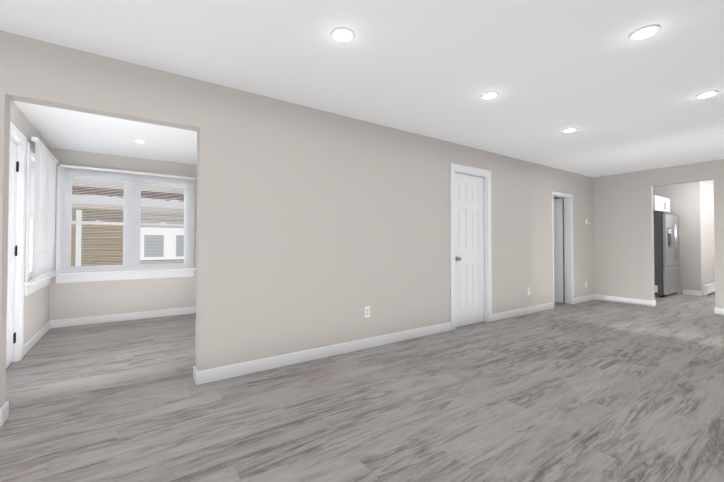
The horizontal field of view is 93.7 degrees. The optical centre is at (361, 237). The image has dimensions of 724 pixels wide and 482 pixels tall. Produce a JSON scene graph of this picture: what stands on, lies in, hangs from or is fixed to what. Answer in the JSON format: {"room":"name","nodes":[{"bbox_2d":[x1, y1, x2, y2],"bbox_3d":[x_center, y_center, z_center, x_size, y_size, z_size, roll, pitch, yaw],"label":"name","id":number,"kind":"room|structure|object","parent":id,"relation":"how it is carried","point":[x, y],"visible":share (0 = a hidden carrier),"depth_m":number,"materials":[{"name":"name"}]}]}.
{"room":"empty living room","nodes":[
{"label":"empty living room","id":0,"kind":"room"},
{"bbox_2d":[10,100,50,344],"bbox_3d":[-3.322,-0.042,3.239,0.120,2.400,3.000,1,-1,-34],"label":"wall","id":1,"kind":"structure","parent":0,"point":[36,311],"depth_m":3.57,"materials":[{"name":"grey paint"}]},
{"bbox_2d":[6,140,18,367],"bbox_3d":[-3.005,0.137,2.795,0.181,2.012,0.906,1,-1,-34],"label":"entry door","id":2,"kind":"structure","parent":1,"relation":"in","point":[12,248],"depth_m":3.08,"materials":[{"name":"white wood"}]},
{"bbox_2d":[10,121,26,361],"bbox_3d":[-3.011,0.086,2.784,0.156,2.129,1.098,1,-1,-34],"label":"door frame","id":3,"kind":"structure","parent":1,"relation":"attached to","point":[18,138],"depth_m":3.19,"materials":[{"name":"white wood"}]},
{"bbox_2d":[24,142,56,295],"bbox_3d":[-3.700,-0.181,3.841,0.235,1.532,1.255,1,-1,-34],"label":"window","id":4,"kind":"structure","parent":1,"relation":"in","point":[31,285],"depth_m":3.57,"materials":[{"name":"white"}]},
{"bbox_2d":[31,137,57,279],"bbox_3d":[-3.614,-0.285,3.887,0.064,1.437,1.174,1,-1,-34],"label":"window blinds","id":5,"kind":"object","parent":4,"relation":"attached to","point":[46,162],"visible":1,"depth_m":3.78,"materials":[{"name":"white plastic"}]},
{"bbox_2d":[14,101,196,164],"bbox_3d":[-2.505,-1.209,3.746,1.780,0.050,2.880,1,-1,-34],"label":"ceiling","id":6,"kind":"structure","parent":0,"point":[58,128],"depth_m":3.92,"materials":[{"name":"white paint"}]},
{"bbox_2d":[49,148,196,319],"bbox_3d":[0.983,0.034,7.940,12.540,2.400,0.120,1,-1,-34],"label":"wall","id":7,"kind":"structure","parent":0,"point":[81,299],"depth_m":4.82,"materials":[{"name":"grey paint"}]},
{"bbox_2d":[56,166,195,282],"bbox_3d":[-3.353,-0.164,4.934,1.702,1.532,0.235,1,-1,-34],"label":"porch window","id":8,"kind":"structure","parent":7,"relation":"in","point":[131,241],"depth_m":4.89,"materials":[{"name":"white"}]},
{"bbox_2d":[59,164,195,271],"bbox_3d":[-3.284,-0.247,4.878,1.607,1.412,0.064,1,-1,-34],"label":"window blinds","id":9,"kind":"object","parent":8,"relation":"attached to","point":[63,166],"visible":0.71,"depth_m":4.80,"materials":[{"name":"white plastic"}]},
{"bbox_2d":[0,30,593,408],"bbox_3d":[1.980,-0.014,4.986,14.240,2.400,0.120,1,-1,-34],"label":"wall","id":10,"kind":"structure","parent":0,"point":[316,228],"depth_m":3.19,"materials":[{"name":"grey paint"}]},
{"bbox_2d":[0,290,723,427],"bbox_3d":[2.141,1.130,4.733,14.000,0.105,6.450,1,-1,-34],"label":"baseboard","id":11,"kind":"structure","parent":10,"relation":"attached to","point":[229,371],"depth_m":3.79,"materials":[{"name":"white wood"}]},
{"bbox_2d":[364,306,369,317],"bbox_3d":[0.056,0.783,3.575,0.070,0.114,0.009,1,-1,-34],"label":"electrical outlet","id":12,"kind":"object","parent":10,"relation":"attached to","point":[366,312],"visible":1,"depth_m":3.57,"materials":[{"name":"white plastic"}]},
{"bbox_2d":[455,173,483,326],"bbox_3d":[1.440,0.161,4.603,0.646,2.022,0.174,1,-1,-34],"label":"closet door","id":13,"kind":"structure","parent":10,"relation":"in","point":[469,247],"depth_m":4.59,"materials":[{"name":"white wood"}]},
{"bbox_2d":[450,163,491,329],"bbox_3d":[1.435,0.116,4.611,0.844,2.129,0.156,1,-1,-34],"label":"door frame","id":14,"kind":"structure","parent":10,"relation":"attached to","point":[468,170],"depth_m":4.73,"materials":[{"name":"white wood"}]},
{"bbox_2d":[553,198,563,302],"bbox_3d":[3.536,0.239,6.514,0.174,1.927,0.620,1,-1,-34],"label":"bedroom door","id":15,"kind":"structure","parent":10,"relation":"in","point":[558,255],"depth_m":6.30,"materials":[{"name":"white wood"}]},
{"bbox_2d":[552,191,573,307],"bbox_3d":[3.506,0.208,6.030,0.731,1.989,0.140,1,-1,-34],"label":"door frame","id":16,"kind":"structure","parent":10,"relation":"attached to","point":[568,245],"depth_m":6.18,"materials":[{"name":"white wood"}]},
{"bbox_2d":[0,292,723,481],"bbox_3d":[2.141,1.232,4.731,14.240,0.100,6.690,1,-1,-34],"label":"floor","id":17,"kind":"structure","parent":0,"point":[597,391],"depth_m":2.30,"materials":[{"name":"grey wood"}]},
{"bbox_2d":[654,213,681,296],"bbox_3d":[6.298,0.365,7.355,0.912,1.718,0.791,1,-1,-34],"label":"fridge","id":18,"kind":"object","parent":17,"relation":"on","point":[667,268],"visible":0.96,"depth_m":6.94,"materials":[{"name":"silver metal"}]},
{"bbox_2d":[0,0,723,186],"bbox_3d":[2.141,-1.268,4.771,14.240,0.100,6.690,1,-1,-34],"label":"ceiling","id":19,"kind":"structure","parent":0,"point":[548,71],"depth_m":2.41,"materials":[{"name":"white paint"}]},
{"bbox_2d":[330,27,354,41],"bbox_3d":[-0.120,-1.256,2.109,0.152,0.008,0.152,1,-1,-34],"label":"recessed light","id":20,"kind":"object","parent":19,"relation":"in","point":[341,34],"visible":1,"depth_m":2.09,"materials":[{"name":"white plastic"}]},
{"bbox_2d":[480,91,498,98],"bbox_3d":[1.115,-1.242,2.969,0.152,0.008,0.152,1,-1,-34],"label":"recessed light","id":21,"kind":"object","parent":19,"relation":"in","point":[490,95],"visible":1,"depth_m":2.96,"materials":[{"name":"white plastic"}]},
{"bbox_2d":[562,128,576,131],"bbox_3d":[2.375,-1.228,3.882,0.152,0.008,0.152,1,-1,-34],"label":"recessed light","id":22,"kind":"object","parent":19,"relation":"in","point":[569,129],"visible":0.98,"depth_m":3.88,"materials":[{"name":"white plastic"}]},
{"bbox_2d":[629,24,660,39],"bbox_3d":[1.735,-1.256,2.084,0.152,0.008,0.152,1,-1,-34],"label":"recessed light","id":23,"kind":"object","parent":19,"relation":"in","point":[647,31],"visible":1,"depth_m":2.07,"materials":[{"name":"white plastic"}]},
{"bbox_2d":[695,90,718,97],"bbox_3d":[3.000,-1.243,2.953,0.152,0.008,0.152,1,-1,-34],"label":"recessed light","id":24,"kind":"object","parent":19,"relation":"in","point":[707,94],"visible":0.94,"depth_m":2.94,"materials":[{"name":"white plastic"}]},
{"bbox_2d":[553,159,723,307],"bbox_3d":[4.738,0.011,6.534,0.120,2.400,6.450,1,-1,-34],"label":"wall","id":25,"kind":"structure","parent":0,"point":[623,222],"depth_m":6.15,"materials":[{"name":"grey paint"}]},
{"bbox_2d":[653,182,714,295],"bbox_3d":[7.441,0.035,8.003,1.580,2.400,1.085,1,-1,-34],"label":"wall","id":26,"kind":"structure","parent":0,"point":[692,205],"depth_m":7.30,"materials":[{"name":"grey paint"}]},
{"bbox_2d":[653,195,669,213],"bbox_3d":[6.215,-0.705,7.433,0.980,0.310,0.654,1,-1,-34],"label":"upper cabinet","id":27,"kind":"object","parent":26,"relation":"attached to","point":[661,204],"visible":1,"depth_m":7.16,"materials":[{"name":"white wood"}]},
{"bbox_2d":[702,282,714,294],"bbox_3d":[7.760,1.110,7.503,1.460,0.203,0.072,1,-1,-34],"label":"baseboard heater","id":28,"kind":"object","parent":26,"relation":"attached to","point":[708,288],"visible":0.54,"depth_m":7.18,"materials":[{"name":"white metal"}]},
{"label":"outside","id":29,"kind":"structure","parent":0,"visible":0},
{"bbox_2d":[75,210,183,265],"bbox_3d":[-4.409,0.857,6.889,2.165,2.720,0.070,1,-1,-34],"label":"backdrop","id":30,"kind":"structure","parent":29,"point":[160,254],"depth_m":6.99,"materials":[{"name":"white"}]},
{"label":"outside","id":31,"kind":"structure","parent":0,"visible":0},
{"bbox_2d":[71,179,183,265],"bbox_3d":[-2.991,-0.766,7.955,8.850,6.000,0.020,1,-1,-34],"label":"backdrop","id":32,"kind":"structure","parent":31,"point":[106,243],"depth_m":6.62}
]}

